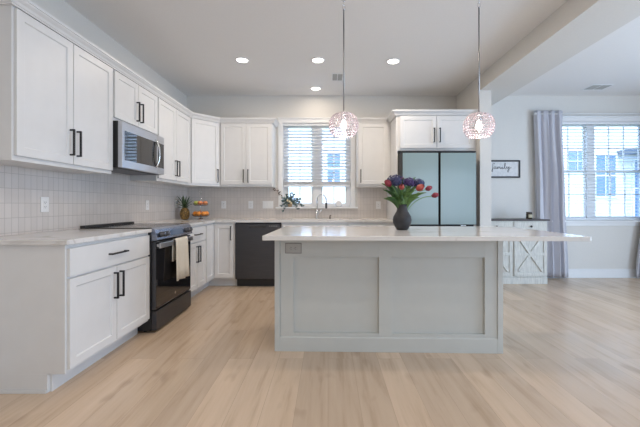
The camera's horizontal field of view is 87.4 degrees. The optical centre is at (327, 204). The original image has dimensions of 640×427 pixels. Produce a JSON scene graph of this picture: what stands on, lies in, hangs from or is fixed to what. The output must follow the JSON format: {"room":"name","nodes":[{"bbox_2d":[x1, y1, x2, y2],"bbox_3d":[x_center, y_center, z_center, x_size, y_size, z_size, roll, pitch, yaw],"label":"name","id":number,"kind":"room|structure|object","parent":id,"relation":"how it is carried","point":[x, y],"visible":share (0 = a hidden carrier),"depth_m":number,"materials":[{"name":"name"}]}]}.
{"room":"kitchen","nodes":[
{"label":"kitchen","id":0,"kind":"room"},
{"bbox_2d":[31,0,186,107],"bbox_3d":[-2.255,-0.284,1.085,0.150,2.810,8.170,0,0,0],"label":"wall","id":1,"kind":"structure","parent":0,"point":[61,10],"depth_m":3.28,"materials":[{"name":"paint"}]},
{"bbox_2d":[0,5,112,173],"bbox_3d":[-2.005,-0.739,2.457,0.348,0.941,0.922,0,0,0],"label":"upper cabinet","id":2,"kind":"object","parent":1,"relation":"attached to","point":[56,98],"visible":0.95,"depth_m":2.27,"materials":[{"name":"white paint"}]},
{"bbox_2d":[0,0,278,127],"bbox_3d":[-1.716,-1.222,3.650,1.000,0.066,3.524,0,0,21],"label":"crown molding","id":3,"kind":"structure","parent":2,"relation":"attached to","point":[28,7],"depth_m":2.77,"materials":[{"name":"white paint"}]},
{"bbox_2d":[0,165,186,235],"bbox_3d":[-2.176,-0.266,3.531,0.008,0.946,3.262,0,0,0],"label":"tiled wall","id":4,"kind":"structure","parent":1,"relation":"attached to","point":[75,200],"depth_m":2.87,"materials":[{"name":"white tile"}]},
{"bbox_2d":[40,197,48,211],"bbox_3d":[-2.168,-0.004,2.565,0.008,0.116,0.072,0,0,0],"label":"wall outlet","id":5,"kind":"object","parent":4,"relation":"attached to","point":[44,201],"visible":1,"depth_m":2.56,"materials":[{"name":"white plastic"}]},
{"bbox_2d":[43,200,46,208],"bbox_3d":[-2.165,-0.004,2.565,0.002,0.068,0.034,0,0,0],"label":"receptacle","id":6,"kind":"object","parent":5,"relation":"attached to","point":[44,201],"depth_m":2.56,"materials":[{"name":"grey plastic"}]},
{"bbox_2d":[145,200,148,209],"bbox_3d":[-2.168,0.001,4.020,0.008,0.116,0.072,0,0,0],"label":"wall outlet","id":7,"kind":"object","parent":4,"relation":"attached to","point":[146,201],"visible":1,"depth_m":4.01,"materials":[{"name":"white plastic"}]},
{"bbox_2d":[113,70,157,134],"bbox_3d":[-2.005,-0.974,3.300,0.348,0.470,0.759,0,0,0],"label":"upper cabinet","id":8,"kind":"object","parent":1,"relation":"attached to","point":[133,104],"visible":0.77,"depth_m":3.23,"materials":[{"name":"white paint"}]},
{"bbox_2d":[112,121,163,174],"bbox_3d":[-1.961,-0.531,3.300,0.420,0.413,0.750,0,0,0],"label":"microwave","id":9,"kind":"object","parent":8,"relation":"attached to","point":[136,151],"visible":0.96,"depth_m":3.16,"materials":[{"name":"silver metal"}]},
{"bbox_2d":[130,98,190,184],"bbox_3d":[-2.005,-0.739,4.120,0.348,0.941,0.876,0,0,0],"label":"upper cabinet","id":10,"kind":"object","parent":1,"relation":"attached to","point":[174,126],"visible":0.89,"depth_m":4.07,"materials":[{"name":"white paint"}]},
{"bbox_2d":[0,278,639,426],"bbox_3d":[1.710,1.171,1.085,8.080,0.100,8.470,0,0,0],"label":"floor","id":11,"kind":"structure","parent":0,"point":[570,357],"depth_m":2.16,"materials":[{"name":"brown wood"}]},
{"bbox_2d":[0,233,149,393],"bbox_3d":[-1.846,0.679,2.452,0.666,0.884,0.930,0,0,0],"label":"base cabinet","id":12,"kind":"object","parent":11,"relation":"on","point":[64,308],"visible":0.97,"depth_m":2.01,"materials":[{"name":"white paint"}]},
{"bbox_2d":[0,229,151,244],"bbox_3d":[-1.857,0.222,2.445,0.645,0.030,0.950,0,0,0],"label":"countertop","id":13,"kind":"structure","parent":12,"relation":"on","point":[72,236],"depth_m":2.23,"materials":[{"name":"white stone"}]},
{"bbox_2d":[80,222,192,331],"bbox_3d":[-1.813,0.651,3.300,0.711,0.940,0.753,0,0,0],"label":"range","id":14,"kind":"object","parent":11,"relation":"on","point":[169,297],"visible":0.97,"depth_m":3.10,"materials":[{"name":"black metal"}]},
{"bbox_2d":[85,223,184,228],"bbox_3d":[-1.829,0.210,3.300,0.589,0.020,0.753,0,0,0],"label":"cooktop","id":15,"kind":"object","parent":14,"relation":"in","point":[110,225],"depth_m":3.16,"materials":[{"name":"black glass"}]},
{"bbox_2d":[138,232,192,330],"bbox_3d":[-1.819,0.661,3.300,0.699,0.880,0.753,0,0,0],"label":"oven","id":16,"kind":"object","parent":14,"relation":"in","point":[169,297],"depth_m":3.08,"materials":[{"name":"black metal"}]},
{"bbox_2d":[172,236,189,280],"bbox_3d":[-1.466,0.531,3.340,0.068,0.414,0.292,0,0,0],"label":"dish towel","id":17,"kind":"object","parent":14,"relation":"hanging from","point":[180,253],"visible":0.98,"depth_m":3.32,"materials":[{"name":"beige fabric"}]},
{"bbox_2d":[187,224,205,296],"bbox_3d":[-1.846,0.679,3.968,0.666,0.884,0.571,0,0,0],"label":"base cabinet","id":18,"kind":"object","parent":11,"relation":"on","point":[198,244],"visible":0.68,"depth_m":3.97,"materials":[{"name":"white paint"}]},
{"bbox_2d":[197,223,236,292],"bbox_3d":[-1.723,0.679,4.713,0.912,0.884,0.912,0,0,0],"label":"base cabinet","id":19,"kind":"object","parent":11,"relation":"on","point":[220,237],"visible":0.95,"depth_m":4.55,"materials":[{"name":"white paint"}]},
{"bbox_2d":[144,218,392,225],"bbox_3d":[-0.636,0.222,4.426,3.088,0.030,1.488,0,0,0],"label":"countertop","id":20,"kind":"structure","parent":19,"relation":"on","point":[192,221],"depth_m":4.54,"materials":[{"name":"white stone"}]},
{"bbox_2d":[177,196,192,219],"bbox_3d":[-2.030,0.029,4.759,0.263,0.356,0.268,0,0,0],"label":"pineapple","id":21,"kind":"object","parent":20,"relation":"on","point":[184,212],"visible":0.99,"depth_m":4.72,"materials":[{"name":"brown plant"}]},
{"bbox_2d":[192,191,209,219],"bbox_3d":[-1.785,0.005,4.700,0.240,0.403,0.240,0,0,0],"label":"tiered fruit stand","id":22,"kind":"object","parent":20,"relation":"on","point":[200,205],"visible":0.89,"depth_m":4.64,"materials":[{"name":"silver metal"}]},
{"bbox_2d":[193,203,207,205],"bbox_3d":[-1.785,-0.004,4.700,0.204,0.036,0.204,0,0,0],"label":"basket","id":23,"kind":"object","parent":22,"relation":"on","point":[193,203],"depth_m":4.62,"materials":[{"name":"brown metal"}]},
{"bbox_2d":[192,214,209,216],"bbox_3d":[-1.785,0.144,4.700,0.240,0.038,0.240,0,0,0],"label":"basket","id":24,"kind":"object","parent":22,"relation":"on","point":[197,215],"depth_m":4.61,"materials":[{"name":"brown metal"}]},
{"bbox_2d":[315,194,326,218],"bbox_3d":[-0.103,0.019,5.055,0.193,0.375,0.056,0,0,26],"label":"kitchen faucet","id":25,"kind":"object","parent":20,"relation":"on","point":[317,211],"visible":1,"depth_m":5.07,"materials":[{"name":"silver metal"}]},
{"bbox_2d":[235,223,280,285],"bbox_3d":[-0.952,0.681,4.843,0.624,0.880,0.614,0,0,0],"label":"dishwasher","id":26,"kind":"object","parent":11,"relation":"on","point":[254,256],"visible":0.88,"depth_m":4.54,"materials":[{"name":"black metal"}]},
{"bbox_2d":[281,223,346,227],"bbox_3d":[-0.186,0.679,4.841,0.899,0.884,0.656,0,0,0],"label":"base cabinet","id":27,"kind":"object","parent":11,"relation":"on","point":[282,224],"visible":0.1,"depth_m":4.55,"materials":[{"name":"white paint"}]},
{"bbox_2d":[347,223,393,225],"bbox_3d":[0.587,0.679,4.841,0.640,0.884,0.656,0,0,0],"label":"base cabinet","id":28,"kind":"object","parent":11,"relation":"on","point":[348,224],"visible":0.12,"depth_m":4.55,"materials":[{"name":"white paint"}]},
{"bbox_2d":[275,240,502,353],"bbox_3d":[0.464,0.679,2.879,1.730,0.883,0.668,0,0,1],"label":"kitchen island","id":29,"kind":"object","parent":11,"relation":"on","point":[331,296],"visible":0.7,"depth_m":2.56,"materials":[{"name":"grey paint"}]},
{"bbox_2d":[285,243,301,252],"bbox_3d":[-0.265,0.331,2.567,0.124,0.080,0.008,0,0,1],"label":"wall outlet","id":30,"kind":"object","parent":29,"relation":"attached to","point":[289,247],"visible":1,"depth_m":2.56,"materials":[{"name":"grey plastic"}]},
{"bbox_2d":[289,246,297,249],"bbox_3d":[-0.265,0.331,2.564,0.068,0.034,0.002,0,0,1],"label":"receptacle","id":31,"kind":"object","parent":30,"relation":"attached to","point":[290,247],"depth_m":2.56,"materials":[{"name":"grey plastic"}]},
{"bbox_2d":[262,226,590,240],"bbox_3d":[0.653,0.222,2.742,2.164,0.030,1.064,0,0,1],"label":"island countertop","id":32,"kind":"structure","parent":29,"relation":"on","point":[287,233],"depth_m":2.35,"materials":[{"name":"white stone"}]},
{"bbox_2d":[393,204,411,229],"bbox_3d":[0.620,0.101,2.800,0.154,0.212,0.154,0,0,0],"label":"flower vase","id":33,"kind":"object","parent":32,"relation":"on","point":[402,219],"visible":0.97,"depth_m":2.75,"materials":[{"name":"black ceramic"}]},
{"bbox_2d":[384,179,395,191],"bbox_3d":[0.530,-0.050,2.762,0.169,0.315,0.054,0,0,-38],"label":"tulip","id":34,"kind":"object","parent":33,"relation":"in","point":[388,183],"visible":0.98,"depth_m":2.72,"materials":[{"name":"red plant"}]},
{"bbox_2d":[387,174,404,190],"bbox_3d":[0.561,-0.073,2.785,0.152,0.361,0.133,0,0,6],"label":"hydrangea","id":35,"kind":"object","parent":33,"relation":"in","point":[396,180],"visible":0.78,"depth_m":2.74,"materials":[{"name":"purple plant"}]},
{"bbox_2d":[399,184,404,193],"bbox_3d":[0.590,-0.031,2.725,0.045,0.276,0.144,0,0,0],"label":"tulip","id":36,"kind":"object","parent":33,"relation":"in","point":[401,186],"visible":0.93,"depth_m":2.67,"materials":[{"name":"red plant"}]},
{"bbox_2d":[382,177,425,208],"bbox_3d":[0.626,-0.088,2.785,0.368,0.297,0.172,0,0,0],"label":"greenery","id":37,"kind":"object","parent":33,"relation":"in","point":[397,198],"visible":0.79,"depth_m":2.76,"materials":[{"name":"green plant"}]},
{"bbox_2d":[404,177,415,189],"bbox_3d":[0.671,-0.062,2.776,0.113,0.339,0.105,0,0,0],"label":"hydrangea","id":38,"kind":"object","parent":33,"relation":"in","point":[409,182],"visible":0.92,"depth_m":2.75,"materials":[{"name":"purple plant"}]},
{"bbox_2d":[410,184,424,194],"bbox_3d":[0.707,-0.030,2.739,0.056,0.275,0.185,0,0,-38],"label":"tulip","id":39,"kind":"object","parent":33,"relation":"in","point":[420,187],"visible":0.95,"depth_m":2.68,"materials":[{"name":"plant"}]},
{"bbox_2d":[414,179,424,187],"bbox_3d":[0.719,-0.057,2.785,0.184,0.329,0.103,0,0,-16],"label":"hydrangea","id":40,"kind":"object","parent":33,"relation":"in","point":[419,181],"visible":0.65,"depth_m":2.77,"materials":[{"name":"purple plant"}]},
{"bbox_2d":[408,192,438,209],"bbox_3d":[0.771,0.003,2.767,0.285,0.211,0.045,0,0,3],"label":"tulip","id":41,"kind":"object","parent":33,"relation":"in","point":[434,195],"visible":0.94,"depth_m":2.76,"materials":[{"name":"red plant"}]},
{"bbox_2d":[418,186,431,192],"bbox_3d":[0.749,-0.027,2.789,0.240,0.269,0.046,0,0,0],"label":"tulip","id":42,"kind":"object","parent":33,"relation":"in","point":[428,188],"visible":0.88,"depth_m":2.78,"materials":[{"name":"red plant"}]},
{"bbox_2d":[387,116,475,225],"bbox_3d":[1.443,-0.044,4.787,1.068,2.330,0.763,0,0,0],"label":"tall cabinet","id":43,"kind":"object","parent":11,"relation":"on","point":[407,133],"visible":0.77,"depth_m":4.45,"materials":[{"name":"white paint"}]},
{"bbox_2d":[352,109,477,127],"bbox_3d":[1.173,-1.222,4.785,1.607,0.066,0.769,0,0,0],"label":"crown molding","id":44,"kind":"structure","parent":43,"relation":"attached to","point":[395,112],"depth_m":4.43,"materials":[{"name":"white paint"}]},
{"bbox_2d":[398,151,475,225],"bbox_3d":[1.397,0.221,4.670,0.932,1.800,0.941,0,0,0],"label":"refrigerator","id":45,"kind":"object","parent":11,"relation":"on","point":[450,174],"visible":0.38,"depth_m":4.20,"materials":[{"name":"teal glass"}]},
{"bbox_2d":[491,218,549,283],"bbox_3d":[2.636,0.662,4.918,1.013,0.917,0.403,0,0,0],"label":"sideboard","id":46,"kind":"object","parent":11,"relation":"on","point":[524,262],"visible":0.51,"depth_m":4.75,"materials":[{"name":"white wood"}]},
{"bbox_2d":[526,212,531,218],"bbox_3d":[2.925,0.151,4.870,0.082,0.104,0.082,0,0,0],"label":"candle jar","id":47,"kind":"object","parent":46,"relation":"on","point":[528,214],"visible":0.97,"depth_m":4.84,"materials":[{"name":"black glass"}]},
{"bbox_2d":[64,0,639,95],"bbox_3d":[1.710,-1.789,1.085,8.080,0.200,8.470,0,0,0],"label":"ceiling","id":48,"kind":"structure","parent":0,"point":[194,45],"depth_m":3.52,"materials":[{"name":"paint"}]},
{"bbox_2d":[235,57,248,62],"bbox_3d":[-1.000,-1.685,3.900,0.156,0.009,0.156,0,0,0],"label":"recessed light","id":49,"kind":"object","parent":48,"relation":"in","point":[238,59],"visible":1,"depth_m":3.90,"materials":[{"name":"white paint"}]},
{"bbox_2d":[310,86,320,90],"bbox_3d":[-0.176,-1.685,4.850,0.156,0.009,0.156,0,0,0],"label":"recessed light","id":50,"kind":"object","parent":48,"relation":"in","point":[315,88],"visible":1,"depth_m":4.84,"materials":[{"name":"white paint"}]},
{"bbox_2d":[311,57,324,62],"bbox_3d":[-0.117,-1.685,3.900,0.156,0.009,0.156,0,0,0],"label":"recessed light","id":51,"kind":"object","parent":48,"relation":"in","point":[315,59],"visible":1,"depth_m":3.90,"materials":[{"name":"white paint"}]},
{"bbox_2d":[331,73,342,80],"bbox_3d":[0.125,-1.685,4.420,0.160,0.007,0.260,0,0,0],"label":"ceiling vent","id":52,"kind":"object","parent":48,"relation":"in","point":[334,76],"visible":0.97,"depth_m":4.42,"materials":[{"name":"white metal"}]},
{"bbox_2d":[329,0,358,137],"bbox_3d":[0.126,-1.119,2.680,0.241,1.139,0.239,0,0,0],"label":"pendant lamp","id":53,"kind":"object","parent":48,"relation":"hanging from","point":[344,124],"visible":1,"depth_m":2.66,"materials":[{"name":"clear glass"}]},
{"bbox_2d":[340,114,346,129],"bbox_3d":[0.126,-0.668,2.680,0.052,0.136,0.052,0,0,0],"label":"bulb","id":54,"kind":"object","parent":53,"relation":"attached to","point":[342,123],"depth_m":2.67,"materials":[{"name":"white glass"}]},
{"bbox_2d":[386,58,399,63],"bbox_3d":[0.763,-1.685,3.930,0.156,0.009,0.156,0,0,0],"label":"recessed light","id":55,"kind":"object","parent":48,"relation":"in","point":[392,60],"visible":1,"depth_m":3.93,"materials":[{"name":"white paint"}]},
{"bbox_2d":[463,0,495,138],"bbox_3d":[1.194,-1.113,2.650,0.241,1.151,0.239,0,0,0],"label":"pendant lamp","id":56,"kind":"object","parent":48,"relation":"hanging from","point":[477,116],"visible":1,"depth_m":2.65,"materials":[{"name":"glass"}]},
{"bbox_2d":[475,114,481,130],"bbox_3d":[1.194,-0.656,2.650,0.052,0.136,0.052,0,0,0],"label":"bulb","id":57,"kind":"object","parent":56,"relation":"attached to","point":[478,121],"depth_m":2.63,"materials":[{"name":"white glass"}]},
{"bbox_2d":[582,84,613,89],"bbox_3d":[3.860,-1.685,4.800,0.300,0.007,0.220,0,0,0],"label":"ceiling vent","id":58,"kind":"object","parent":48,"relation":"in","point":[594,86],"visible":1,"depth_m":4.77,"materials":[{"name":"white metal"}]},
{"bbox_2d":[187,96,639,268],"bbox_3d":[1.710,-0.284,5.245,8.080,2.810,0.150,0,0,0],"label":"wall","id":59,"kind":"structure","parent":0,"point":[512,138],"depth_m":5.17,"materials":[{"name":"paint"}]},
{"bbox_2d":[170,118,225,187],"bbox_3d":[-1.872,-0.739,4.864,0.614,0.941,0.609,0,0,0],"label":"upper cabinet","id":60,"kind":"object","parent":59,"relation":"attached to","point":[205,135],"visible":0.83,"depth_m":4.71,"materials":[{"name":"white paint"}]},
{"bbox_2d":[220,123,275,187],"bbox_3d":[-1.188,-0.739,4.992,0.760,0.941,0.353,0,0,0],"label":"upper cabinet","id":61,"kind":"object","parent":59,"relation":"attached to","point":[247,150],"visible":0.98,"depth_m":4.86,"materials":[{"name":"white paint"}]},
{"bbox_2d":[187,188,386,217],"bbox_3d":[-0.636,-0.030,5.166,3.088,0.474,0.008,0,0,0],"label":"tiled wall","id":62,"kind":"structure","parent":59,"relation":"attached to","point":[236,199],"depth_m":5.16,"materials":[{"name":"white tile"}]},
{"bbox_2d":[221,201,225,208],"bbox_3d":[-1.608,-0.004,5.158,0.072,0.116,0.008,0,0,0],"label":"wall outlet","id":63,"kind":"object","parent":62,"relation":"attached to","point":[223,203],"visible":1,"depth_m":5.16,"materials":[{"name":"white plastic"}]},
{"bbox_2d":[248,201,252,208],"bbox_3d":[-1.190,-0.004,5.158,0.072,0.116,0.008,0,0,0],"label":"wall outlet","id":64,"kind":"object","parent":62,"relation":"attached to","point":[250,203],"visible":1,"depth_m":5.16,"materials":[{"name":"white plastic"}]},
{"bbox_2d":[263,201,272,208],"bbox_3d":[-0.925,-0.004,5.157,0.164,0.116,0.010,0,0,0],"label":"light switch","id":65,"kind":"object","parent":62,"relation":"attached to","point":[266,204],"visible":1,"depth_m":5.16,"materials":[{"name":"white plastic"}]},
{"bbox_2d":[376,201,380,208],"bbox_3d":[0.775,0.001,5.158,0.072,0.116,0.008,0,0,0],"label":"wall outlet","id":66,"kind":"object","parent":62,"relation":"attached to","point":[378,203],"visible":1,"depth_m":5.16,"materials":[{"name":"white plastic"}]},
{"bbox_2d":[275,117,357,207],"bbox_3d":[-0.172,-0.645,5.197,1.255,1.397,0.195,0,0,0],"label":"window","id":67,"kind":"structure","parent":59,"relation":"in","point":[315,191],"depth_m":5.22,"materials":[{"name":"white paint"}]},
{"bbox_2d":[280,192,304,211],"bbox_3d":[-0.545,-0.045,5.119,0.383,0.298,0.143,0,0,0],"label":"eucalyptus plant","id":68,"kind":"object","parent":67,"relation":"on","point":[289,202],"visible":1,"depth_m":5.11,"materials":[{"name":"green plant"}]},
{"bbox_2d":[283,124,349,186],"bbox_3d":[-0.172,-0.770,5.196,1.035,0.972,0.056,0,0,0],"label":"window blind","id":69,"kind":"object","parent":67,"relation":"attached to","point":[286,126],"visible":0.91,"depth_m":5.20,"materials":[{"name":"white plastic"}]},
{"bbox_2d":[335,200,341,206],"bbox_3d":[0.165,-0.021,5.192,0.104,0.104,0.032,0,0,0],"label":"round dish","id":70,"kind":"object","parent":67,"relation":"on","point":[338,203],"visible":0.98,"depth_m":5.18,"materials":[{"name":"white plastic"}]},
{"bbox_2d":[356,122,389,187],"bbox_3d":[0.669,-0.739,4.992,0.477,0.941,0.353,0,0,0],"label":"upper cabinet","id":71,"kind":"object","parent":59,"relation":"attached to","point":[372,139],"visible":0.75,"depth_m":4.86,"materials":[{"name":"white paint"}]},
{"bbox_2d":[491,160,519,177],"bbox_3d":[2.699,-0.554,5.159,0.517,0.271,0.022,0,0,0],"label":"wall sign","id":72,"kind":"object","parent":59,"relation":"attached to","point":[499,168],"visible":0.94,"depth_m":5.16,"materials":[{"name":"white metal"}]},
{"bbox_2d":[534,113,639,114],"bbox_3d":[4.140,-1.384,5.117,2.016,0.036,0.101,0,0,0],"label":"curtain rod","id":73,"kind":"object","parent":59,"relation":"attached to","point":[534,113],"visible":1,"depth_m":5.08,"materials":[{"name":"white paint"}]},
{"bbox_2d":[534,110,568,277],"bbox_3d":[3.400,-0.167,5.084,0.531,2.535,0.101,0,0,0],"label":"curtain","id":74,"kind":"object","parent":73,"relation":"hanging from","point":[548,135],"visible":0.83,"depth_m":5.08,"materials":[{"name":"fabric"}]},
{"bbox_2d":[636,238,639,277],"bbox_3d":[4.875,-0.167,5.082,0.440,2.535,0.101,0,0,0],"label":"curtain","id":75,"kind":"object","parent":73,"relation":"hanging from","point":[638,252],"visible":1,"depth_m":5.09,"materials":[{"name":"fabric"}]},
{"bbox_2d":[535,116,639,225],"bbox_3d":[4.110,-0.524,5.202,1.880,1.690,0.185,0,0,0],"label":"window","id":76,"kind":"structure","parent":59,"relation":"in","point":[588,209],"depth_m":5.22,"materials":[{"name":"white paint"}]},
{"bbox_2d":[562,122,639,219],"bbox_3d":[4.095,-0.524,5.196,1.690,1.513,0.056,0,0,0],"label":"window blind","id":77,"kind":"object","parent":76,"relation":"attached to","point":[563,123],"visible":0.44,"depth_m":5.19,"materials":[{"name":"white plastic"}]},
{"bbox_2d":[547,269,639,277],"bbox_3d":[3.862,1.055,5.156,3.475,0.138,0.028,0,0,0],"label":"baseboard","id":78,"kind":"structure","parent":59,"relation":"attached to","point":[573,273],"depth_m":5.16,"materials":[{"name":"white paint"}]},
{"bbox_2d":[456,90,490,225],"bbox_3d":[2.051,-0.186,4.765,0.147,2.614,0.810,0,0,0],"label":"wall","id":79,"kind":"structure","parent":0,"point":[483,145],"depth_m":4.36,"materials":[{"name":"paint"}]},
{"bbox_2d":[456,0,639,107],"bbox_3d":[2.219,-1.591,1.085,0.482,0.196,8.170,0,0,0],"label":"beam","id":80,"kind":"structure","parent":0,"point":[576,25],"depth_m":3.15,"materials":[{"name":"paint"}]},
{"label":"outside","id":81,"kind":"structure","parent":0,"visible":0},
{"bbox_3d":[4.000,1.421,17.710,32.000,0.100,24.580,0,0,0],"label":"ground","id":82,"kind":"structure","parent":81,"visible":0},
{"bbox_2d":[562,127,638,215],"bbox_3d":[11.900,-2.429,14.700,10.800,7.600,6.800,0,0,0],"label":"house","id":83,"kind":"structure","parent":82,"relation":"on","point":[601,209],"depth_m":12.60,"materials":[{"name":"white"}]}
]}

